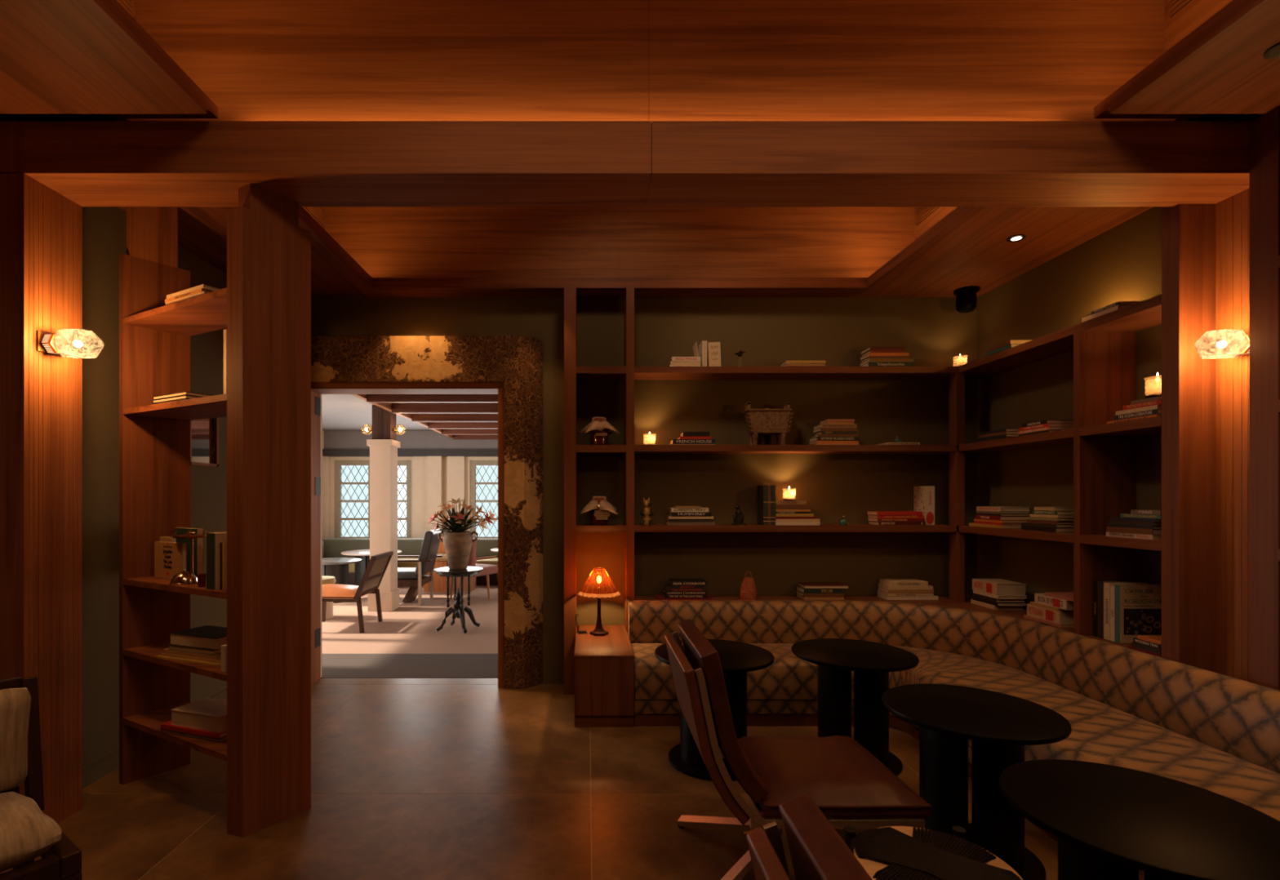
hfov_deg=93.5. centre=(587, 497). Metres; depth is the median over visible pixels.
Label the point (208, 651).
book
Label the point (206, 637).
book
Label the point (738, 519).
statuette
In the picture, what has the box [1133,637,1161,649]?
book
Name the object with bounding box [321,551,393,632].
lounge chair
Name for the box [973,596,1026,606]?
book
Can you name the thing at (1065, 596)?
book
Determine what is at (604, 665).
base cabinet
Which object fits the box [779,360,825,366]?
book
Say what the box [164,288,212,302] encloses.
book
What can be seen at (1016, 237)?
recessed light
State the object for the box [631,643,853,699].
seat cushion
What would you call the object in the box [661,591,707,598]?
book
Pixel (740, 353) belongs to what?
bird
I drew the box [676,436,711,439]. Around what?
book
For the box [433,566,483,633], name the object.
pedestal table
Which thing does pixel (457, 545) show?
terracotta urn
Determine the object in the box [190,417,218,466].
framed mirror
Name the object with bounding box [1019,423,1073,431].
book
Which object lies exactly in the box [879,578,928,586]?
book
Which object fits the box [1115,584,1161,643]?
book
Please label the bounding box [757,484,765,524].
book
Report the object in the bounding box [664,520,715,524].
book
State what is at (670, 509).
book
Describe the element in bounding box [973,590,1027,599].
book
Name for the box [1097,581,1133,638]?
book
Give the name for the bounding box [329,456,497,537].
wall
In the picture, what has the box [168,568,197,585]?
bell
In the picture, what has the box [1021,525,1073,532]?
book
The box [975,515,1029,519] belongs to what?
book
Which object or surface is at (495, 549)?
table
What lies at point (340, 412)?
ceiling
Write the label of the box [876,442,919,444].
book
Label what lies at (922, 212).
ceiling vent
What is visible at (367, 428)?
globe lamp
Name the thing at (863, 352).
book
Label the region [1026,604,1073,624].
book
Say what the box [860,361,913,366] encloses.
book
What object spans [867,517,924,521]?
book
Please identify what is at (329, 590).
seat cushion
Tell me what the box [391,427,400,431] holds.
socket
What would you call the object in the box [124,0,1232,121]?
ceiling
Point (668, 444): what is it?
book
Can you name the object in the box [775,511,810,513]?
book
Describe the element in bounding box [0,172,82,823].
pillar
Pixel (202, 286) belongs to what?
book
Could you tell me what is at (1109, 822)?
round table
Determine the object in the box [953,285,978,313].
ceiling speaker
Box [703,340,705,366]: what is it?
book
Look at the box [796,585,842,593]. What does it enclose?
book
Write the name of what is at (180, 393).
book
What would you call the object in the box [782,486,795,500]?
candle
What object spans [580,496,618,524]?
table lamp
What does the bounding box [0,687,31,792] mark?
cushion
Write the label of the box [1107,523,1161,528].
book
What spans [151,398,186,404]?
book
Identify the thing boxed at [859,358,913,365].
book
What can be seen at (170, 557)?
book
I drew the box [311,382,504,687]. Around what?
door frame
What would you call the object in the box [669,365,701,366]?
book
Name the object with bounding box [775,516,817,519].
book
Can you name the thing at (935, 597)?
book
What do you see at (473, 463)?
window
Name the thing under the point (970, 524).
book
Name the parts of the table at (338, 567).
curved leg, curved leg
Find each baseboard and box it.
[82,688,226,788]
[542,668,564,683]
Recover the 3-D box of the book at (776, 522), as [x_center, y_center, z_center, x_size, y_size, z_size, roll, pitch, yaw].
[1.658,0.205,4.823,0.349,0.025,0.170,0,0,1]
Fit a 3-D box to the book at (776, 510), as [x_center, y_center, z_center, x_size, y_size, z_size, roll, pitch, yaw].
[1.621,0.103,4.823,0.272,0.015,0.170,0,0,0]
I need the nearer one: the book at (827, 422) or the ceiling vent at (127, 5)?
the ceiling vent at (127, 5)
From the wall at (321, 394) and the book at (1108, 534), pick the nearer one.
the book at (1108, 534)
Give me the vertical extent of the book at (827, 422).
0.020 m
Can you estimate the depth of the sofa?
10.95 m
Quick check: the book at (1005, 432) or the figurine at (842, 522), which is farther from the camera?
the figurine at (842, 522)
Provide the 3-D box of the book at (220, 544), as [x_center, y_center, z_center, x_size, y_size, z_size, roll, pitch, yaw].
[-1.711,0.323,2.884,0.040,0.221,0.120,0,0,29]
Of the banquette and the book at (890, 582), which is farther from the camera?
the book at (890, 582)
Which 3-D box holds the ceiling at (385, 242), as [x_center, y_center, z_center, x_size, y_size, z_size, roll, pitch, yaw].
[0.270,-2.135,3.947,5.880,0.970,2.015,0,0,0]
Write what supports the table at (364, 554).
on the floor
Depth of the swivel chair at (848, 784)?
2.29 m
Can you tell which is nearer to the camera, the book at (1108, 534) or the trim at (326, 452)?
the book at (1108, 534)
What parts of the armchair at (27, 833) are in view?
panel, rail, leg, rail, post, rail, leg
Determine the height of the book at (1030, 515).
0.017 m
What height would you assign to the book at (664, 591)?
0.025 m
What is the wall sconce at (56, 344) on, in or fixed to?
attached to the pillar at (41, 228)
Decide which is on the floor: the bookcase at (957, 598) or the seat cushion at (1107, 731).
the bookcase at (957, 598)
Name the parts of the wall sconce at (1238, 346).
plate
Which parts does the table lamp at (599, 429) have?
glass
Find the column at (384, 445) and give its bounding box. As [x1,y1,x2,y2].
[366,404,399,611]
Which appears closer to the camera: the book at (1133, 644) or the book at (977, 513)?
the book at (1133, 644)
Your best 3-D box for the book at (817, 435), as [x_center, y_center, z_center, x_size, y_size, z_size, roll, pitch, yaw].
[1.978,-0.491,4.824,0.316,0.017,0.170,0,0,0]
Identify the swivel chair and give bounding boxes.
[663,618,931,879]
[743,794,872,879]
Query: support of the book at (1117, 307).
on the book
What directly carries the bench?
on the floor
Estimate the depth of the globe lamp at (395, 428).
8.18 m
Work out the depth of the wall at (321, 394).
5.11 m
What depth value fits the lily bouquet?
6.86 m
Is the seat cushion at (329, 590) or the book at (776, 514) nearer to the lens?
the book at (776, 514)
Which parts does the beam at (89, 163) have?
panel, panel, panel, panel, panel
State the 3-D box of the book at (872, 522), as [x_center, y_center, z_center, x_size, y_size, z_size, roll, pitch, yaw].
[2.481,0.204,4.823,0.373,0.027,0.171,0,0,-1]
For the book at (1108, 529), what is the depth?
3.22 m
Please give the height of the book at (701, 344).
0.220 m
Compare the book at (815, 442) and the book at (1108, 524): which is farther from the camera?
the book at (815, 442)
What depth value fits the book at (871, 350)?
4.74 m
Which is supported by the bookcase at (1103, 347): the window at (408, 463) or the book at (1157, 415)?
the book at (1157, 415)
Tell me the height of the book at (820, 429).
0.025 m
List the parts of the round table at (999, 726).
curved leg, curved leg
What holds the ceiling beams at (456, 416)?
attached to the ceiling at (340, 412)
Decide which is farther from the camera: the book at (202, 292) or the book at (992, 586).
the book at (992, 586)
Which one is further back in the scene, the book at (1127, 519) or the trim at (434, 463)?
the trim at (434, 463)
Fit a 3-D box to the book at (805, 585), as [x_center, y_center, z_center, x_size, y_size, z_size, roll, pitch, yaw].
[1.887,0.707,4.826,0.348,0.025,0.170,0,0,0]
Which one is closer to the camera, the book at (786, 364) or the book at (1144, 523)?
the book at (1144, 523)
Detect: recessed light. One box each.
[1006,234,1026,242]
[1262,42,1279,59]
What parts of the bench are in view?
panel, backrest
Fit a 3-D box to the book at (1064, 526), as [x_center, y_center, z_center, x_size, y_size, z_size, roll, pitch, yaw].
[3.038,0.179,3.909,0.210,0.020,0.306,0,0,1]
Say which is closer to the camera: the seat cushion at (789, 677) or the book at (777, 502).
the seat cushion at (789, 677)
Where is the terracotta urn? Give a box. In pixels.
[437,530,478,569]
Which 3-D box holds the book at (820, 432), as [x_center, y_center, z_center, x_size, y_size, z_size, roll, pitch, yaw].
[1.984,-0.513,4.823,0.278,0.026,0.171,0,0,1]
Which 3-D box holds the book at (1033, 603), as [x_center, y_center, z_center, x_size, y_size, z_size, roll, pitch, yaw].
[3.028,0.700,3.862,0.190,0.020,0.237,0,0,1]
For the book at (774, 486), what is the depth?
4.74 m
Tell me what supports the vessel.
on the bookcase at (957, 598)
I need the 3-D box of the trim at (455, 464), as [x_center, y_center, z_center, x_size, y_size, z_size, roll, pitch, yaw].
[-2.500,0.375,11.380,0.319,2.310,0.080,0,0,0]
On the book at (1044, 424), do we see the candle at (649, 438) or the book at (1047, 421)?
the book at (1047, 421)
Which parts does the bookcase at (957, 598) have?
shelf, shelf, shelf, shelf, shelf, shelf, shelf, shelf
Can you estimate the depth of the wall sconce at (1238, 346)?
2.77 m
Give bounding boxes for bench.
[423,537,475,591]
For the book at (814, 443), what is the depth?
4.74 m
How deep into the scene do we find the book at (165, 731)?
2.93 m
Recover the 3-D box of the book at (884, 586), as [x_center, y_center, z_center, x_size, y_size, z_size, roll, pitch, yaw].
[2.547,0.714,4.822,0.354,0.027,0.170,0,0,0]
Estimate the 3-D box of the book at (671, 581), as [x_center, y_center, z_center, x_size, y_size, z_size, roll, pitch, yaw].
[0.799,0.680,4.825,0.284,0.031,0.171,0,0,0]
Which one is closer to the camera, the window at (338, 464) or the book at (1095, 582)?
the book at (1095, 582)
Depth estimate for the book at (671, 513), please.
4.74 m
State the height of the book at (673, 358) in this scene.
0.037 m
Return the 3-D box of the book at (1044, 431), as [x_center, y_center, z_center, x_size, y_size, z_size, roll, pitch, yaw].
[3.038,-0.420,3.954,0.210,0.020,0.277,0,0,0]
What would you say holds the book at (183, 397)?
on the book at (184, 398)
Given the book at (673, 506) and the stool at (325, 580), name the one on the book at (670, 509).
the book at (673, 506)
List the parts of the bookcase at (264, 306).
post, panel, shelf, shelf, shelf, shelf, shelf, post, panel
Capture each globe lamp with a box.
[361,424,372,435]
[391,424,404,433]
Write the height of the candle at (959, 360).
0.116 m
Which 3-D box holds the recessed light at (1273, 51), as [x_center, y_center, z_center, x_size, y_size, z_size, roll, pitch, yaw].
[2.550,-1.647,2.200,0.100,0.005,0.100,0,0,0]
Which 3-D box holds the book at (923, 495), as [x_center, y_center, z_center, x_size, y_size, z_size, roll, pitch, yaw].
[2.726,0.062,4.869,0.078,0.310,0.172,0,0,0]
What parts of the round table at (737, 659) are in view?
curved leg, curved leg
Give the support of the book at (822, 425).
on the book at (820, 429)
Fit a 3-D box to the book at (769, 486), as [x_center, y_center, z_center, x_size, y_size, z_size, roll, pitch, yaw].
[1.433,0.059,4.825,0.018,0.315,0.171,0,0,0]
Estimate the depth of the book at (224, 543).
2.79 m
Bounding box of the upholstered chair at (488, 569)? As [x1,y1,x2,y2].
[447,540,497,599]
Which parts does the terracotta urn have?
handle, handle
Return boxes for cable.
[574,613,587,634]
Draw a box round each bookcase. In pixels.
[119,182,311,837]
[564,284,1039,694]
[959,204,1215,672]
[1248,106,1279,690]
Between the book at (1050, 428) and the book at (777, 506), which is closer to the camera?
the book at (1050, 428)
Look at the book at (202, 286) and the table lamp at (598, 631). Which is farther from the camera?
the table lamp at (598, 631)
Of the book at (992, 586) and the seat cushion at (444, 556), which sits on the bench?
the seat cushion at (444, 556)
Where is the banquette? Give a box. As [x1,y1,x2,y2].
[628,600,1279,879]
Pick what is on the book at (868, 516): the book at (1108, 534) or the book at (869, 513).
the book at (869, 513)
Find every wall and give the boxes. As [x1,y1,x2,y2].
[82,206,226,764]
[311,297,977,683]
[320,394,321,677]
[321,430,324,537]
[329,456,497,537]
[977,206,1161,625]
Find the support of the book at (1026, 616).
on the bookcase at (1103, 347)
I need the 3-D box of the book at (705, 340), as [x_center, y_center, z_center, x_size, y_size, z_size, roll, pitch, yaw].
[0.936,-1.131,4.825,0.011,0.220,0.160,0,0,0]
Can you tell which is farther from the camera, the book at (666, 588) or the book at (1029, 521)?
the book at (666, 588)
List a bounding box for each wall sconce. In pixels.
[36,328,104,358]
[1194,328,1248,359]
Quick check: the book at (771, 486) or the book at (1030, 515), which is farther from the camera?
the book at (771, 486)
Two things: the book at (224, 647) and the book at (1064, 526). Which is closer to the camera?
the book at (224, 647)
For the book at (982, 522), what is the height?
0.015 m
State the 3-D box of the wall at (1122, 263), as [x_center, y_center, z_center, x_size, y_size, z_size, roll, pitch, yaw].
[3.275,-0.120,3.950,0.130,3.300,2.000,0,0,0]
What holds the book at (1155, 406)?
on the book at (1155, 411)
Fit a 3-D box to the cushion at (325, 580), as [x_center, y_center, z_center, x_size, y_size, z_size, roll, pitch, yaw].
[-3.420,1.058,7.620,0.410,0.105,0.410,0,0,0]
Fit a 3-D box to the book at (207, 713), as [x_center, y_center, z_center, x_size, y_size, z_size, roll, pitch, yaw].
[-1.904,1.100,3.048,0.328,0.074,0.200,0,0,19]
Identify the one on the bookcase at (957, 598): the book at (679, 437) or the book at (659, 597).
the book at (659, 597)
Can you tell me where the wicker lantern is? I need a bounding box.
[739,571,756,600]
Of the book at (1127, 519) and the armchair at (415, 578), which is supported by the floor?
the armchair at (415, 578)
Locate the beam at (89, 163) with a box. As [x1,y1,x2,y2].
[0,120,1251,206]
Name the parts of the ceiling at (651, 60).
panel, panel, panel, panel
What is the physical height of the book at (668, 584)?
0.021 m
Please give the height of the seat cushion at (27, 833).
0.156 m
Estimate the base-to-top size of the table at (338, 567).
0.580 m
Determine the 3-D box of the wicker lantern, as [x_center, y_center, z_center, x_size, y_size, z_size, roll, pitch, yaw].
[1.272,0.697,4.760,0.131,0.224,0.131,0,0,9]
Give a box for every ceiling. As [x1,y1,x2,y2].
[0,0,206,114]
[117,204,1153,297]
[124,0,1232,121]
[321,394,433,431]
[1109,0,1279,114]
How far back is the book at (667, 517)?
4.74 m
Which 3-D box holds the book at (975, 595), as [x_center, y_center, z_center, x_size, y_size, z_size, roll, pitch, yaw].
[3.035,0.740,4.439,0.210,0.029,0.260,0,0,0]
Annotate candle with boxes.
[643,432,656,444]
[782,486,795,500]
[952,354,967,366]
[1143,373,1161,398]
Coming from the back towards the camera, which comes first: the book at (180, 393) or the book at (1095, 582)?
the book at (1095, 582)
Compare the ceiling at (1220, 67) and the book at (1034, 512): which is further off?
the book at (1034, 512)
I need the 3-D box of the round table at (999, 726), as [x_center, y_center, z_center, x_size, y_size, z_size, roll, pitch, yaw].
[1.636,1.215,2.570,0.680,0.630,0.680,0,0,32]
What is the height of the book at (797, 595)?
0.025 m
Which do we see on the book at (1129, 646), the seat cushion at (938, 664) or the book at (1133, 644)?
the book at (1133, 644)
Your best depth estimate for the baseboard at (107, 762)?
3.28 m
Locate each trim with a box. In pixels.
[0,114,1263,120]
[104,95,1203,118]
[322,448,497,456]
[323,456,329,537]
[324,431,497,448]
[413,456,427,537]
[427,456,442,537]
[447,456,465,531]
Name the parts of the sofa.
backrest, backrest, seat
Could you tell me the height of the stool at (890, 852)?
0.477 m
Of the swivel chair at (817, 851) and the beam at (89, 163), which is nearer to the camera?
the swivel chair at (817, 851)
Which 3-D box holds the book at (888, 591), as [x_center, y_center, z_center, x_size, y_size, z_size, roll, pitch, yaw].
[2.550,0.741,4.822,0.360,0.027,0.170,0,0,0]
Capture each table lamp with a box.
[577,417,620,444]
[577,567,620,635]
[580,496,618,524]
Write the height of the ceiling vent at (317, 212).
0.160 m
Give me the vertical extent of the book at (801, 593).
0.025 m
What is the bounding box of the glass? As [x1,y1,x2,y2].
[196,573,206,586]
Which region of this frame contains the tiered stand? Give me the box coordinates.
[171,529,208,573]
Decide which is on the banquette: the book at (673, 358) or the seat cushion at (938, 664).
the seat cushion at (938, 664)
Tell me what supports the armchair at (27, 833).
on the floor
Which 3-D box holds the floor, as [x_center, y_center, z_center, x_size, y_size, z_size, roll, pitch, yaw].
[-0.700,1.560,3.721,8.600,0.061,15.758,0,0,0]
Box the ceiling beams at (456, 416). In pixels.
[351,394,497,439]
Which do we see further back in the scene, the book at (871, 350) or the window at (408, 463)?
the window at (408, 463)
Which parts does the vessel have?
handle, leg, leg, relief panel, relief panel, relief panel, relief panel, leg, leg, relief panel, handle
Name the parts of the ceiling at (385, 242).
panel, panel, panel, panel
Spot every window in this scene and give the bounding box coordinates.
[334,460,369,537]
[397,460,411,537]
[470,460,497,537]
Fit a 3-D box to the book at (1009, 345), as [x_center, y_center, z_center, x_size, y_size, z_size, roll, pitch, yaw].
[3.038,-1.053,4.292,0.210,0.022,0.260,0,0,-1]
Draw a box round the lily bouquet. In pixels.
[426,497,497,533]
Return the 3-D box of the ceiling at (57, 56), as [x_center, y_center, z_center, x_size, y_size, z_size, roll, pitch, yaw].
[-2.620,-1.690,-0.210,1.960,0.080,5.580,0,0,0]
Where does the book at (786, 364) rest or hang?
on the book at (786, 366)
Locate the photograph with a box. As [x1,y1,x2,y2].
[1124,608,1161,635]
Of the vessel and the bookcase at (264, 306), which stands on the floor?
the bookcase at (264, 306)
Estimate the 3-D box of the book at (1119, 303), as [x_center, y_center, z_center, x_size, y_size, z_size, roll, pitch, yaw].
[3.008,-1.075,3.407,0.151,0.020,0.185,0,0,0]
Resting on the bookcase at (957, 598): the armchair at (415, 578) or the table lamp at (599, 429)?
the table lamp at (599, 429)
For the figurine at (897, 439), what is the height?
0.057 m
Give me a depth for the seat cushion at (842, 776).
2.38 m
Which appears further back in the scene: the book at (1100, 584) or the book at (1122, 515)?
the book at (1100, 584)
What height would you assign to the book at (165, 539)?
0.216 m
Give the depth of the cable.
4.61 m
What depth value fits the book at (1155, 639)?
3.12 m
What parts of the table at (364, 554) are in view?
curved leg, curved leg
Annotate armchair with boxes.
[0,675,81,879]
[397,528,442,605]
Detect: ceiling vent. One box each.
[116,0,133,17]
[304,206,324,225]
[915,206,939,225]
[1168,0,1191,17]
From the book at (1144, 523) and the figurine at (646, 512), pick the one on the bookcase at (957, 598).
the figurine at (646, 512)
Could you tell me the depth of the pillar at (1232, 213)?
2.84 m
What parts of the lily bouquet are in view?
lily flower, lily flower, lily flower, lily flower, lily flower, lily flower, lily flower, lily flower, lily flower, lily flower, lily flower, lily flower, lily flower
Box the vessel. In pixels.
[742,401,793,444]
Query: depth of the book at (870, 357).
4.74 m
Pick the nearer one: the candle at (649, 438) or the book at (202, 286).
the book at (202, 286)
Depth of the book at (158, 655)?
2.96 m
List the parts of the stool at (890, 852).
leg, leg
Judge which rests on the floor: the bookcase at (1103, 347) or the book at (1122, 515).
the bookcase at (1103, 347)
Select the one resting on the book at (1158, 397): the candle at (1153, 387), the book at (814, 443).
the candle at (1153, 387)
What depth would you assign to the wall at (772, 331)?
4.95 m
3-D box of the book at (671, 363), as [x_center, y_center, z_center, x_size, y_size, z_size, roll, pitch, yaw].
[0.771,-1.060,4.827,0.240,0.031,0.170,0,0,0]
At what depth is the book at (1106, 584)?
3.41 m
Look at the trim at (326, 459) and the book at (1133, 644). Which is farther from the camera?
the trim at (326, 459)
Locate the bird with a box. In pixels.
[734,350,746,366]
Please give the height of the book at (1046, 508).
0.022 m
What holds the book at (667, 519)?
on the book at (666, 522)
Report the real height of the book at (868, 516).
0.025 m
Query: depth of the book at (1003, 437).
4.33 m
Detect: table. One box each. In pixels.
[321,557,361,584]
[341,549,402,586]
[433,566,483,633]
[490,547,497,552]
[654,639,774,781]
[791,638,919,776]
[881,684,1071,879]
[999,759,1279,879]
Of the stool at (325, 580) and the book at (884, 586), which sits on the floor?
the stool at (325, 580)
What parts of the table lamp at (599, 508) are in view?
glass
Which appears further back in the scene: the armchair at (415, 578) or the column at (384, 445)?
the armchair at (415, 578)
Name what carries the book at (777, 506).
on the book at (776, 510)
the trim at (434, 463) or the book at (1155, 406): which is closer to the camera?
the book at (1155, 406)
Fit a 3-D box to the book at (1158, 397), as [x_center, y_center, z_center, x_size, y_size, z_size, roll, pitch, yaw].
[3.038,-0.512,3.159,0.210,0.016,0.163,0,0,1]
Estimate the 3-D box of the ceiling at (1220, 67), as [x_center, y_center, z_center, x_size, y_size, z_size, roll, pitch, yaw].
[2.821,-1.690,-0.210,1.157,0.080,5.580,0,0,0]
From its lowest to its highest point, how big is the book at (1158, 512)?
0.023 m
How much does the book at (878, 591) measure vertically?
0.025 m
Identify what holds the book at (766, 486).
on the bookcase at (957, 598)
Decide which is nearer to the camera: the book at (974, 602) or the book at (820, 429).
the book at (974, 602)
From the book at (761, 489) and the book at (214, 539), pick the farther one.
the book at (761, 489)
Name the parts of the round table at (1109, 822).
curved leg, curved leg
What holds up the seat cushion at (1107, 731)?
on the banquette
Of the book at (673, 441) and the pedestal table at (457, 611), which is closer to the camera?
the book at (673, 441)
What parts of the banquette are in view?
backrest, backrest, backrest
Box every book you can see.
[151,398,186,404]
[152,391,214,399]
[152,395,200,403]
[154,541,186,579]
[155,654,221,666]
[159,728,226,742]
[160,536,176,542]
[160,653,221,663]
[160,720,226,738]
[163,648,221,660]
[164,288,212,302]
[165,291,208,305]
[166,284,220,298]
[168,644,221,654]
[169,625,226,650]
[170,697,226,733]
[174,527,203,576]
[206,532,226,590]
[219,542,222,589]
[221,644,226,671]
[222,540,226,590]
[223,328,226,394]
[654,594,711,599]
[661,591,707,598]
[662,588,706,595]
[663,585,706,591]
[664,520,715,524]
[666,515,713,519]
[666,518,712,521]
[667,361,700,366]
[667,582,703,588]
[668,444,715,444]
[668,507,708,511]
[668,511,711,515]
[668,578,706,585]
[669,356,700,362]
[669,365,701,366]
[670,439,715,444]
[672,506,700,507]
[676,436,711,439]
[680,431,709,436]
[698,340,703,366]
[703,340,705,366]
[705,340,706,366]
[707,342,720,366]
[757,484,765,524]
[765,484,768,524]
[768,484,770,524]
[770,484,773,524]
[773,484,775,524]
[775,500,806,504]
[775,504,808,509]
[775,509,810,511]
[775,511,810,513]
[775,513,813,516]
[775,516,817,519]
[775,518,819,521]
[775,521,820,524]
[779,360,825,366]
[782,363,825,366]
[786,365,825,366]
[795,590,844,596]
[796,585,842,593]
[796,594,844,599]
[797,582,848,588]
[808,436,857,442]
[808,440,858,444]
[810,434,858,438]
[810,443,859,444]
[813,423,856,430]
[813,427,857,433]
[813,431,857,435]
[819,421,853,424]
[820,418,854,423]
[859,352,908,360]
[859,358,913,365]
[860,346,905,355]
[860,355,910,362]
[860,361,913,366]
[862,349,904,356]
[866,511,922,515]
[867,514,924,518]
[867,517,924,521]
[868,520,925,524]
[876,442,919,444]
[876,590,933,596]
[876,593,937,599]
[877,582,933,589]
[877,586,933,593]
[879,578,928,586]
[913,485,934,524]
[968,523,1021,528]
[970,599,1023,609]
[972,578,1026,595]
[973,519,1026,523]
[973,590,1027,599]
[973,592,1024,602]
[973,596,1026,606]
[974,521,1021,524]
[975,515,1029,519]
[976,506,1030,511]
[976,511,1029,513]
[976,512,1029,515]
[977,434,1017,440]
[977,436,1012,442]
[978,431,1017,438]
[979,428,1019,435]
[986,339,1032,352]
[986,344,1018,355]
[1017,426,1073,434]
[1017,430,1057,435]
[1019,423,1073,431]
[1021,522,1073,528]
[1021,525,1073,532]
[1022,419,1073,427]
[1023,614,1073,627]
[1026,516,1073,520]
[1026,519,1073,524]
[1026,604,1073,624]
[1029,514,1073,517]
[1030,601,1073,611]
[1032,510,1073,515]
[1034,506,1073,511]
[1035,593,1073,609]
[1044,592,1073,601]
[1081,305,1129,322]
[1090,301,1141,315]
[1093,580,1131,636]
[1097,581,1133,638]
[1103,582,1147,639]
[1106,413,1161,423]
[1106,526,1161,534]
[1106,532,1161,539]
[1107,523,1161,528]
[1108,520,1161,525]
[1110,585,1115,641]
[1112,517,1161,522]
[1114,408,1161,420]
[1115,404,1161,415]
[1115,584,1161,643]
[1120,513,1161,519]
[1123,399,1161,410]
[1128,645,1161,657]
[1130,395,1161,404]
[1130,509,1161,515]
[1131,641,1161,654]
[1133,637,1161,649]
[1137,635,1161,644]
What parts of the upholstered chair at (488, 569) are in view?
leg, backrest, seat, armrest, leg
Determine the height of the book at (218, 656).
0.019 m
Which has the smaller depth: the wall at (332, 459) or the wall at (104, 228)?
the wall at (104, 228)
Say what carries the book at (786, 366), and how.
on the bookcase at (957, 598)
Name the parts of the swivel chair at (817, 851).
rail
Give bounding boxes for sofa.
[321,537,497,585]
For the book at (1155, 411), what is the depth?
3.20 m
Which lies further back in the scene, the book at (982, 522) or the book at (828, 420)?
the book at (828, 420)
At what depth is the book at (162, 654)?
2.97 m
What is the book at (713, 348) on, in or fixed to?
on the bookcase at (957, 598)
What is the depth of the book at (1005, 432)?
4.28 m
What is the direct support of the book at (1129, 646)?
on the bookcase at (1103, 347)
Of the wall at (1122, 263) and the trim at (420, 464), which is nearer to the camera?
the wall at (1122, 263)
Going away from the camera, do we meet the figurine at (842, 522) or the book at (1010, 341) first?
the book at (1010, 341)
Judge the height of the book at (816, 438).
0.031 m
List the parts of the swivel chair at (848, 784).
rail, rail, seat rail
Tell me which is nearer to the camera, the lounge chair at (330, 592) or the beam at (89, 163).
the beam at (89, 163)
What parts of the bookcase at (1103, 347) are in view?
shelf, shelf, shelf, shelf, shelf, shelf, panel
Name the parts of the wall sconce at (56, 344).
plate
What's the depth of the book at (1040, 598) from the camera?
3.78 m
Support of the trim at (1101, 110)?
attached to the ceiling at (651, 60)
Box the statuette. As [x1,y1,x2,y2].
[731,505,745,524]
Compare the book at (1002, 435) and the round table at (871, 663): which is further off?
the book at (1002, 435)
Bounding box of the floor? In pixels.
[0,585,1057,879]
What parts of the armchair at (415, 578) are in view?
seat, seat, armrest, leg, armrest, backrest, leg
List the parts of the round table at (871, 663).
curved leg, curved leg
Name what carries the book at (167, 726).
on the book at (165, 731)
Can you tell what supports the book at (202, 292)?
on the book
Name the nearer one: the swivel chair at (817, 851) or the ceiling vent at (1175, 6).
the swivel chair at (817, 851)
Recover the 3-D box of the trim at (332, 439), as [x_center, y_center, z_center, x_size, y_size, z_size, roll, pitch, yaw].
[-1.000,-1.085,11.430,8.000,0.350,0.140,0,0,0]
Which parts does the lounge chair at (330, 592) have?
leg, rail, leg, post, rail, rail, leg, rail, post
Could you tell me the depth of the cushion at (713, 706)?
2.25 m
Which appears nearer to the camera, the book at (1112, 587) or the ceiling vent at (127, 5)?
the ceiling vent at (127, 5)
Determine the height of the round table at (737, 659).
0.630 m
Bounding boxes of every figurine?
[640,497,653,525]
[839,515,848,524]
[894,435,901,442]
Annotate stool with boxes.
[321,576,336,619]
[843,826,1022,879]
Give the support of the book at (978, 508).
on the book at (981, 512)
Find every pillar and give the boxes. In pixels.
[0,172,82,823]
[1215,188,1248,681]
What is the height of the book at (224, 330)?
0.300 m
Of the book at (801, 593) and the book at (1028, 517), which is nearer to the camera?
the book at (1028, 517)
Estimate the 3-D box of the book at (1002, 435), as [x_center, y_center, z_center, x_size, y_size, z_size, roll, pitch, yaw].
[3.011,-0.436,4.361,0.160,0.018,0.303,0,0,0]
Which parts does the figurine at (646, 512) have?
arm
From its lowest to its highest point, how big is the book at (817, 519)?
0.023 m
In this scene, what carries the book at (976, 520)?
on the book at (982, 522)
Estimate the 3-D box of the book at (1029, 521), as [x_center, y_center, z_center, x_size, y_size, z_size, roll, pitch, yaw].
[3.038,0.157,3.883,0.210,0.022,0.254,0,0,0]
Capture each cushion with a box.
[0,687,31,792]
[0,791,61,872]
[321,576,336,584]
[321,583,373,598]
[435,552,447,560]
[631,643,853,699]
[677,618,768,803]
[737,734,930,814]
[888,644,1049,688]
[936,679,1279,821]
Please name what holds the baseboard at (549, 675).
attached to the wall at (772, 331)
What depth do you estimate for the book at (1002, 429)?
4.29 m
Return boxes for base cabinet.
[573,624,634,727]
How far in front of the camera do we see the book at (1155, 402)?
3.17 m
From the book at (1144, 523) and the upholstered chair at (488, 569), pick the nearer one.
the book at (1144, 523)

